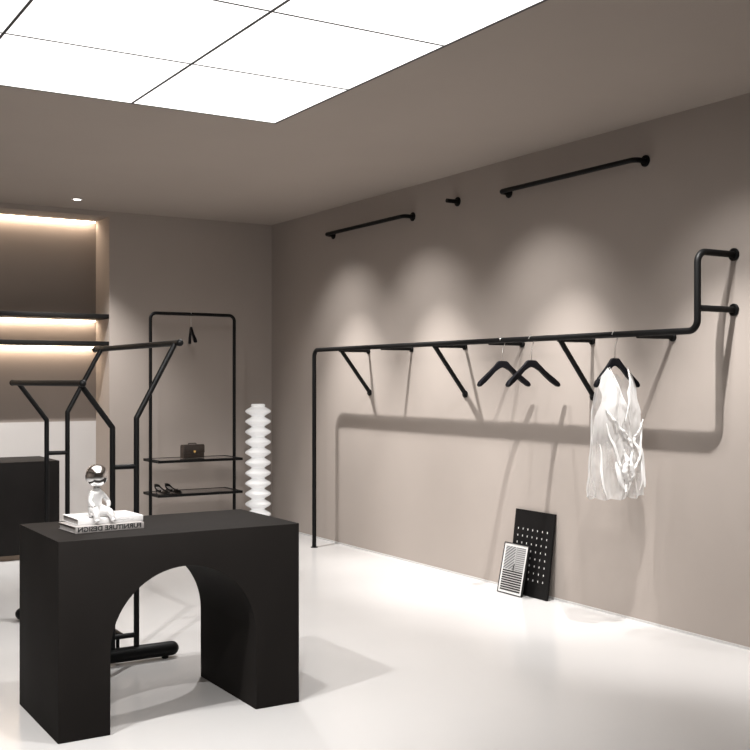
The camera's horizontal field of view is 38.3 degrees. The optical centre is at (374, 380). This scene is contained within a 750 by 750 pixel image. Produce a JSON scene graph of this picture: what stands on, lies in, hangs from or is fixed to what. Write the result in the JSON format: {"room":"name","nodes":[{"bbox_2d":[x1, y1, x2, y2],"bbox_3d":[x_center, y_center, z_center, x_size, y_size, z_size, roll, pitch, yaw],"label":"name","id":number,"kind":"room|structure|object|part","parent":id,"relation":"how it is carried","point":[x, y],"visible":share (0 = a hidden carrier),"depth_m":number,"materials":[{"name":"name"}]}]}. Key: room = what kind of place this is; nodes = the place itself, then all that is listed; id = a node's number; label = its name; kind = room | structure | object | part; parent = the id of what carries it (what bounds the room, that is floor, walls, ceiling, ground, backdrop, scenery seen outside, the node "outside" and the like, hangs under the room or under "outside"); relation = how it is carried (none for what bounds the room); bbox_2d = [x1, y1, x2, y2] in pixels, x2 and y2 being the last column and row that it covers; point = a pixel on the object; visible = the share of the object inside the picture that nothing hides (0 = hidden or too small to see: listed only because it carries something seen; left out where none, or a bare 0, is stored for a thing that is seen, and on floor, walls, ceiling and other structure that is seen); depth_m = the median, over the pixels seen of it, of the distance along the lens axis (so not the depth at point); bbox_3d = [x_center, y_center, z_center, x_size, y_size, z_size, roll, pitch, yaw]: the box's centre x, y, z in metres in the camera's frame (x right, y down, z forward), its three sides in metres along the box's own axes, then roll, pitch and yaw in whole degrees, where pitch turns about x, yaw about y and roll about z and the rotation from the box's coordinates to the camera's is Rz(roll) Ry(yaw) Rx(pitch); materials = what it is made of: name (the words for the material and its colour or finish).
{"room":"clothing store","nodes":[
{"label":"clothing store","id":0,"kind":"room"},
{"bbox_2d":[0,202,271,516],"bbox_3d":[-3.864,-0.050,8.944,6.406,2.900,0.543,0,0,-32],"label":"wall","id":1,"kind":"structure","parent":0,"point":[146,264],"depth_m":9.91,"materials":[{"name":"beige paint"}]},
{"bbox_2d":[0,214,94,222],"bbox_3d":[-3.728,-1.451,9.155,2.740,0.012,0.018,0,0,-32],"label":"light strip","id":2,"kind":"object","parent":1,"relation":"attached to","point":[0,214],"visible":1,"depth_m":9.64,"materials":[{"name":"white plastic"}]},
{"bbox_2d":[0,216,95,422],"bbox_3d":[-3.773,-0.546,9.231,2.762,1.822,0.150,0,0,-32],"label":"wall panel","id":3,"kind":"object","parent":1,"relation":"attached to","point":[46,265],"depth_m":9.65,"materials":[{"name":"brown paint"}]},
{"bbox_2d":[0,421,95,520],"bbox_3d":[-3.773,0.882,9.231,2.762,1.035,0.150,0,0,-32],"label":"wall panel","id":4,"kind":"object","parent":1,"relation":"attached to","point":[17,439],"depth_m":9.74,"materials":[{"name":"white paint"}]},
{"bbox_2d":[0,311,108,321],"bbox_3d":[-3.631,-0.566,9.000,2.760,0.050,0.384,0,0,-32],"label":"niche shelf","id":5,"kind":"object","parent":1,"relation":"attached to","point":[3,314],"depth_m":9.40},
{"bbox_3d":[-3.728,-0.547,9.155,2.740,0.012,0.018,0,0,-32],"label":"light strip","id":6,"kind":"part","parent":5,"relation":"part of","materials":[{"name":"white plastic"}]},
{"bbox_2d":[0,339,108,347],"bbox_3d":[-3.631,-0.326,9.000,2.760,0.049,0.384,0,0,-32],"label":"niche shelf","id":7,"kind":"object","parent":1,"relation":"attached to","point":[2,341],"depth_m":9.41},
{"bbox_3d":[-3.728,-0.307,9.155,2.740,0.012,0.018,0,0,-32],"label":"light strip","id":8,"kind":"part","parent":7,"relation":"part of","materials":[{"name":"white plastic"}]},
{"bbox_2d":[0,534,749,749],"bbox_3d":[-0.908,1.450,4.147,6.606,0.100,11.813,0,0,-32],"label":"floor","id":9,"kind":"structure","parent":0,"point":[395,654],"depth_m":5.06,"materials":[{"name":"white concrete"}]},
{"bbox_2d":[0,456,58,561],"bbox_3d":[-3.754,1.016,8.188,2.540,0.766,0.612,0,0,-32],"label":"base cabinet","id":10,"kind":"object","parent":9,"relation":"on","point":[21,478],"visible":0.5,"depth_m":8.44,"materials":[{"name":"black wood"}]},
{"bbox_2d":[9,339,182,663],"bbox_3d":[-1.564,0.594,5.914,0.530,1.610,1.446,0,0,-32],"label":"clothes rack","id":11,"kind":"object","parent":9,"relation":"on","point":[119,654],"visible":0.73,"depth_m":5.43,"materials":[{"name":"black metal"}]},
{"bbox_3d":[-1.999,0.678,6.309,0.185,1.343,0.027,0,0,-32],"label":"post","id":12,"kind":"part","parent":11,"relation":"part of","materials":[{"name":"black metal"}]},
{"bbox_3d":[-1.775,0.011,5.784,0.030,0.031,1.410,0,0,-32],"label":"rail","id":13,"kind":"part","parent":11,"relation":"part of","materials":[{"name":"black metal"}]},
{"bbox_3d":[-1.405,0.011,5.184,0.036,0.036,0.036,0,0,-32],"label":"knob","id":14,"kind":"part","parent":11,"relation":"part of","materials":[{"name":"black metal"}]},
{"bbox_3d":[-1.744,0.578,6.467,0.227,1.544,0.027,0,0,-32],"label":"post","id":15,"kind":"part","parent":11,"relation":"part of","materials":[{"name":"black metal"}]},
{"bbox_3d":[-1.359,0.678,5.271,0.185,1.343,0.027,0,0,-32],"label":"post","id":16,"kind":"part","parent":11,"relation":"part of","materials":[{"name":"black metal"}]},
{"bbox_3d":[-1.354,-0.193,6.043,0.030,0.031,1.410,0,0,-32],"label":"rail","id":17,"kind":"part","parent":11,"relation":"part of","materials":[{"name":"black metal"}]},
{"bbox_3d":[-1.103,0.578,5.428,0.227,1.544,0.027,0,0,-32],"label":"post","id":18,"kind":"part","parent":11,"relation":"part of","materials":[{"name":"black metal"}]},
{"bbox_3d":[-0.984,-0.193,5.443,0.036,0.036,0.036,0,0,-32],"label":"knob","id":19,"kind":"part","parent":11,"relation":"part of","materials":[{"name":"black metal"}]},
{"bbox_2d":[20,509,298,743],"bbox_3d":[-0.936,1.010,4.690,1.045,0.780,0.612,0,0,-32],"label":"table","id":20,"kind":"object","parent":9,"relation":"on","point":[243,565],"visible":0.99,"depth_m":4.49,"materials":[{"name":"black paint"}]},
{"bbox_2d":[59,521,143,533],"bbox_3d":[-1.150,0.606,4.537,0.296,0.026,0.201,0,0,-36],"label":"book","id":21,"kind":"object","parent":20,"relation":"on","point":[66,526],"visible":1,"depth_m":4.46,"materials":[{"name":"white paper"}]},
{"bbox_2d":[62,510,142,525],"bbox_3d":[-1.157,0.580,4.585,0.281,0.025,0.206,0,0,-34],"label":"book","id":22,"kind":"object","parent":21,"relation":"on","point":[78,519],"visible":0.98,"depth_m":4.52,"materials":[{"name":"paper"}]},
{"bbox_2d":[85,464,115,522],"bbox_3d":[-1.148,0.466,4.500,0.104,0.237,0.127,0,0,-38],"label":"figurine","id":23,"kind":"object","parent":22,"relation":"on","point":[96,475],"visible":1,"depth_m":4.48,"materials":[{"name":"silver ceramic"}]},
{"bbox_2d":[143,311,242,514],"bbox_3d":[-1.583,0.402,9.397,0.805,1.994,0.430,0,0,-32],"label":"clothes rack","id":24,"kind":"object","parent":9,"relation":"on","point":[218,490],"visible":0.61,"depth_m":9.34,"materials":[{"name":"black metal"}]},
{"bbox_2d":[154,484,170,493],"bbox_3d":[-1.815,0.921,9.216,0.202,0.072,0.062,0,0,42],"label":"shoe","id":25,"kind":"object","parent":24,"relation":"on","point":[157,487],"visible":1,"depth_m":9.24,"materials":[{"name":"black leather"}]},
{"bbox_2d":[165,483,181,492],"bbox_3d":[-1.733,0.921,9.284,0.202,0.072,0.062,0,0,38],"label":"shoe","id":26,"kind":"object","parent":24,"relation":"on","point":[168,487],"visible":1,"depth_m":9.29,"materials":[{"name":"black leather"}]},
{"bbox_2d":[180,443,204,457],"bbox_3d":[-1.590,0.604,9.399,0.197,0.130,0.092,0,0,-36],"label":"handbag","id":27,"kind":"object","parent":24,"relation":"on","point":[190,450],"visible":1,"depth_m":9.37,"materials":[{"name":"brown leather"}]},
{"bbox_2d":[188,313,196,343],"bbox_3d":[-1.591,-0.465,9.389,0.036,0.273,0.360,0,0,-18],"label":"clothes hanger","id":28,"kind":"object","parent":24,"relation":"hanging from","point":[191,332],"visible":1,"depth_m":9.32,"materials":[{"name":"black plastic"}]},
{"bbox_3d":[-1.591,-0.399,9.389,0.036,0.142,0.360,0,0,-18],"label":"arm","id":29,"kind":"part","parent":28,"relation":"part of","materials":[{"name":"black plastic"}]},
{"bbox_3d":[-1.583,0.969,9.397,0.772,0.022,0.372,0,0,-32],"label":"shelf","id":30,"kind":"part","parent":24,"relation":"part of","materials":[{"name":"black metal"}]},
{"bbox_3d":[-1.583,0.681,9.397,0.772,0.022,0.372,0,0,-32],"label":"shelf","id":31,"kind":"part","parent":24,"relation":"part of","materials":[{"name":"black metal"}]},
{"bbox_3d":[-1.583,0.964,9.397,0.716,0.008,0.316,0,0,-32],"label":"shelf glass","id":32,"kind":"part","parent":24,"relation":"part of","materials":[{"name":"black glass"}]},
{"bbox_3d":[-1.583,0.676,9.397,0.716,0.008,0.316,0,0,-32],"label":"shelf glass","id":33,"kind":"part","parent":24,"relation":"part of","materials":[{"name":"black glass"}]},
{"bbox_2d":[245,404,270,515],"bbox_3d":[-1.074,0.804,9.910,0.236,1.190,0.236,0,0,-43],"label":"lamp","id":34,"kind":"object","parent":9,"relation":"on","point":[257,421],"visible":0.9,"depth_m":9.83,"materials":[{"name":"white paper"}]},
{"bbox_2d":[497,541,529,596],"bbox_3d":[0.910,1.236,7.094,0.082,0.328,0.248,0,0,-32],"label":"framed print","id":35,"kind":"object","parent":9,"relation":"on","point":[514,563],"visible":1,"depth_m":7.09,"materials":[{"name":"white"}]},
{"bbox_2d":[513,508,556,600],"bbox_3d":[1.022,1.124,7.034,0.082,0.546,0.392,0,0,-32],"label":"board","id":36,"kind":"object","parent":9,"relation":"on","point":[534,529],"visible":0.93,"depth_m":6.98,"materials":[{"name":"black metal"}]},
{"bbox_2d":[0,0,749,224],"bbox_3d":[-0.908,-1.548,4.147,6.606,0.105,11.813,0,0,-32],"label":"ceiling","id":37,"kind":"structure","parent":0,"point":[552,73],"depth_m":5.54,"materials":[{"name":"beige paint"}]},
{"bbox_3d":[-1.741,-1.498,4.054,0.855,0.002,0.845,0,0,-32],"label":"light panel","id":38,"kind":"part","parent":37,"relation":"part of","materials":[{"name":"white plastic"}]},
{"bbox_3d":[-1.455,-1.498,5.229,0.855,0.002,0.845,0,0,-32],"label":"light panel","id":39,"kind":"part","parent":37,"relation":"part of","materials":[{"name":"white plastic"}]},
{"bbox_3d":[-1.009,-1.498,4.506,0.855,0.002,0.845,0,0,-32],"label":"light panel","id":40,"kind":"part","parent":37,"relation":"part of","materials":[{"name":"white plastic"}]},
{"bbox_3d":[-0.723,-1.498,5.680,0.855,0.002,0.845,0,0,-32],"label":"light panel","id":41,"kind":"part","parent":37,"relation":"part of","materials":[{"name":"white plastic"}]},
{"bbox_3d":[-0.563,-1.498,3.782,0.855,0.002,0.845,0,0,-32],"label":"light panel","id":42,"kind":"part","parent":37,"relation":"part of","materials":[{"name":"white plastic"}]},
{"bbox_3d":[-0.277,-1.498,4.957,0.855,0.002,0.845,0,0,-32],"label":"light panel","id":43,"kind":"part","parent":37,"relation":"part of","materials":[{"name":"white plastic"}]},
{"bbox_3d":[0.169,-1.498,4.233,0.855,0.002,0.845,0,0,-32],"label":"light panel","id":44,"kind":"part","parent":37,"relation":"part of","materials":[{"name":"white plastic"}]},
{"bbox_2d":[272,93,749,646],"bbox_3d":[1.862,-0.050,5.854,0.100,2.900,11.813,0,0,-32],"label":"wall","id":45,"kind":"structure","parent":0,"point":[416,469],"depth_m":6.99,"materials":[{"name":"beige paint"}]},
{"bbox_2d":[325,212,414,238],"bbox_3d":[-0.075,-1.264,8.805,0.100,0.068,1.308,0,0,-32],"label":"rail","id":46,"kind":"object","parent":45,"relation":"attached to","point":[332,234],"visible":1,"depth_m":8.65,"materials":[{"name":"black metal"}]},
{"bbox_2d":[445,197,460,205],"bbox_3d":[0.557,-1.297,7.779,0.100,0.068,0.068,0,0,-32],"label":"peg","id":47,"kind":"object","parent":45,"relation":"attached to","point":[456,201],"visible":1,"depth_m":7.78,"materials":[{"name":"black metal"}]},
{"bbox_2d":[299,532,749,649],"bbox_3d":[1.933,1.393,5.637,0.006,0.014,11.170,0,0,-32],"label":"baseboard","id":48,"kind":"structure","parent":45,"relation":"attached to","point":[414,562],"depth_m":6.70,"materials":[{"name":"white paint"}]},
{"bbox_2d":[311,248,738,547],"bbox_3d":[0.684,0.349,7.380,0.316,2.102,4.202,0,0,-32],"label":"rail","id":49,"kind":"object","parent":45,"relation":"attached to","point":[732,254],"visible":0.97,"depth_m":6.61,"materials":[{"name":"black metal"}]},
{"bbox_3d":[-0.171,-0.248,8.787,0.276,0.028,0.027,0,0,-32],"label":"support rod","id":50,"kind":"part","parent":49,"relation":"part of","materials":[{"name":"black metal"}]},
{"bbox_3d":[0.165,-0.248,8.242,0.276,0.028,0.027,0,0,-32],"label":"support rod","id":51,"kind":"part","parent":49,"relation":"part of","materials":[{"name":"black metal"}]},
{"bbox_3d":[0.527,-0.248,7.655,0.276,0.028,0.027,0,0,-32],"label":"support rod","id":52,"kind":"part","parent":49,"relation":"part of","materials":[{"name":"black metal"}]},
{"bbox_2d":[477,337,530,386],"bbox_3d":[0.824,-0.122,6.910,0.418,0.318,0.042,0,0,-32],"label":"clothes hanger","id":53,"kind":"object","parent":49,"relation":"hanging from","point":[500,364],"visible":0.99,"depth_m":6.91,"materials":[{"name":"black plastic"}]},
{"bbox_3d":[0.824,-0.046,6.910,0.418,0.165,0.042,0,0,-32],"label":"arm","id":54,"kind":"part","parent":53,"relation":"part of","materials":[{"name":"black plastic"}]},
{"bbox_3d":[0.863,-0.248,7.110,0.276,0.028,0.027,0,0,-32],"label":"support rod","id":55,"kind":"part","parent":49,"relation":"part of","materials":[{"name":"black metal"}]},
{"bbox_2d":[505,336,559,386],"bbox_3d":[0.975,-0.122,6.665,0.418,0.318,0.042,0,0,-32],"label":"clothes hanger","id":56,"kind":"object","parent":49,"relation":"hanging from","point":[529,363],"visible":1,"depth_m":6.67,"materials":[{"name":"black plastic"}]},
{"bbox_3d":[0.975,-0.046,6.665,0.418,0.165,0.042,0,0,-32],"label":"arm","id":57,"kind":"part","parent":56,"relation":"part of","materials":[{"name":"black plastic"}]},
{"bbox_3d":[1.214,-0.248,6.540,0.276,0.028,0.027,0,0,-32],"label":"support rod","id":58,"kind":"part","parent":49,"relation":"part of","materials":[{"name":"black metal"}]},
{"bbox_2d":[593,331,639,387],"bbox_3d":[1.353,-0.122,6.049,0.305,0.318,0.042,0,0,-26],"label":"clothes hanger","id":59,"kind":"object","parent":49,"relation":"hanging from","point":[612,362],"visible":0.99,"depth_m":6.05,"materials":[{"name":"black plastic"}]},
{"bbox_2d":[586,367,645,499],"bbox_3d":[1.351,0.294,6.052,0.369,0.740,0.213,0,0,-26],"label":"dress","id":60,"kind":"object","parent":59,"relation":"hanging from","point":[613,413],"visible":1,"depth_m":5.98,"materials":[{"name":"white fabric"}]},
{"bbox_3d":[1.330,0.305,6.098,0.366,0.717,0.104,0,0,-26],"label":"panel","id":61,"kind":"part","parent":60,"relation":"part of","materials":[{"name":"white fabric"}]},
{"bbox_3d":[1.421,0.292,6.034,0.271,0.735,0.067,0,0,-40],"label":"panel","id":62,"kind":"part","parent":60,"relation":"part of","materials":[{"name":"white fabric"}]},
{"bbox_3d":[1.353,-0.046,6.050,0.305,0.165,0.042,0,0,-26],"label":"arm","id":63,"kind":"part","parent":59,"relation":"part of","materials":[{"name":"black plastic"}]},
{"bbox_3d":[1.556,-0.248,5.986,0.276,0.028,0.027,0,0,-32],"label":"support rod","id":64,"kind":"part","parent":49,"relation":"part of","materials":[{"name":"black metal"}]},
{"bbox_3d":[1.777,-0.376,5.626,0.275,0.033,0.032,0,0,-32],"label":"support rod","id":65,"kind":"part","parent":49,"relation":"part of","materials":[{"name":"black metal"}]},
{"bbox_2d":[500,155,649,197],"bbox_3d":[1.194,-1.272,6.745,0.100,0.068,1.318,0,0,-32],"label":"rail","id":66,"kind":"object","parent":45,"relation":"attached to","point":[645,160],"visible":1,"depth_m":6.58,"materials":[{"name":"black metal"}]}
]}

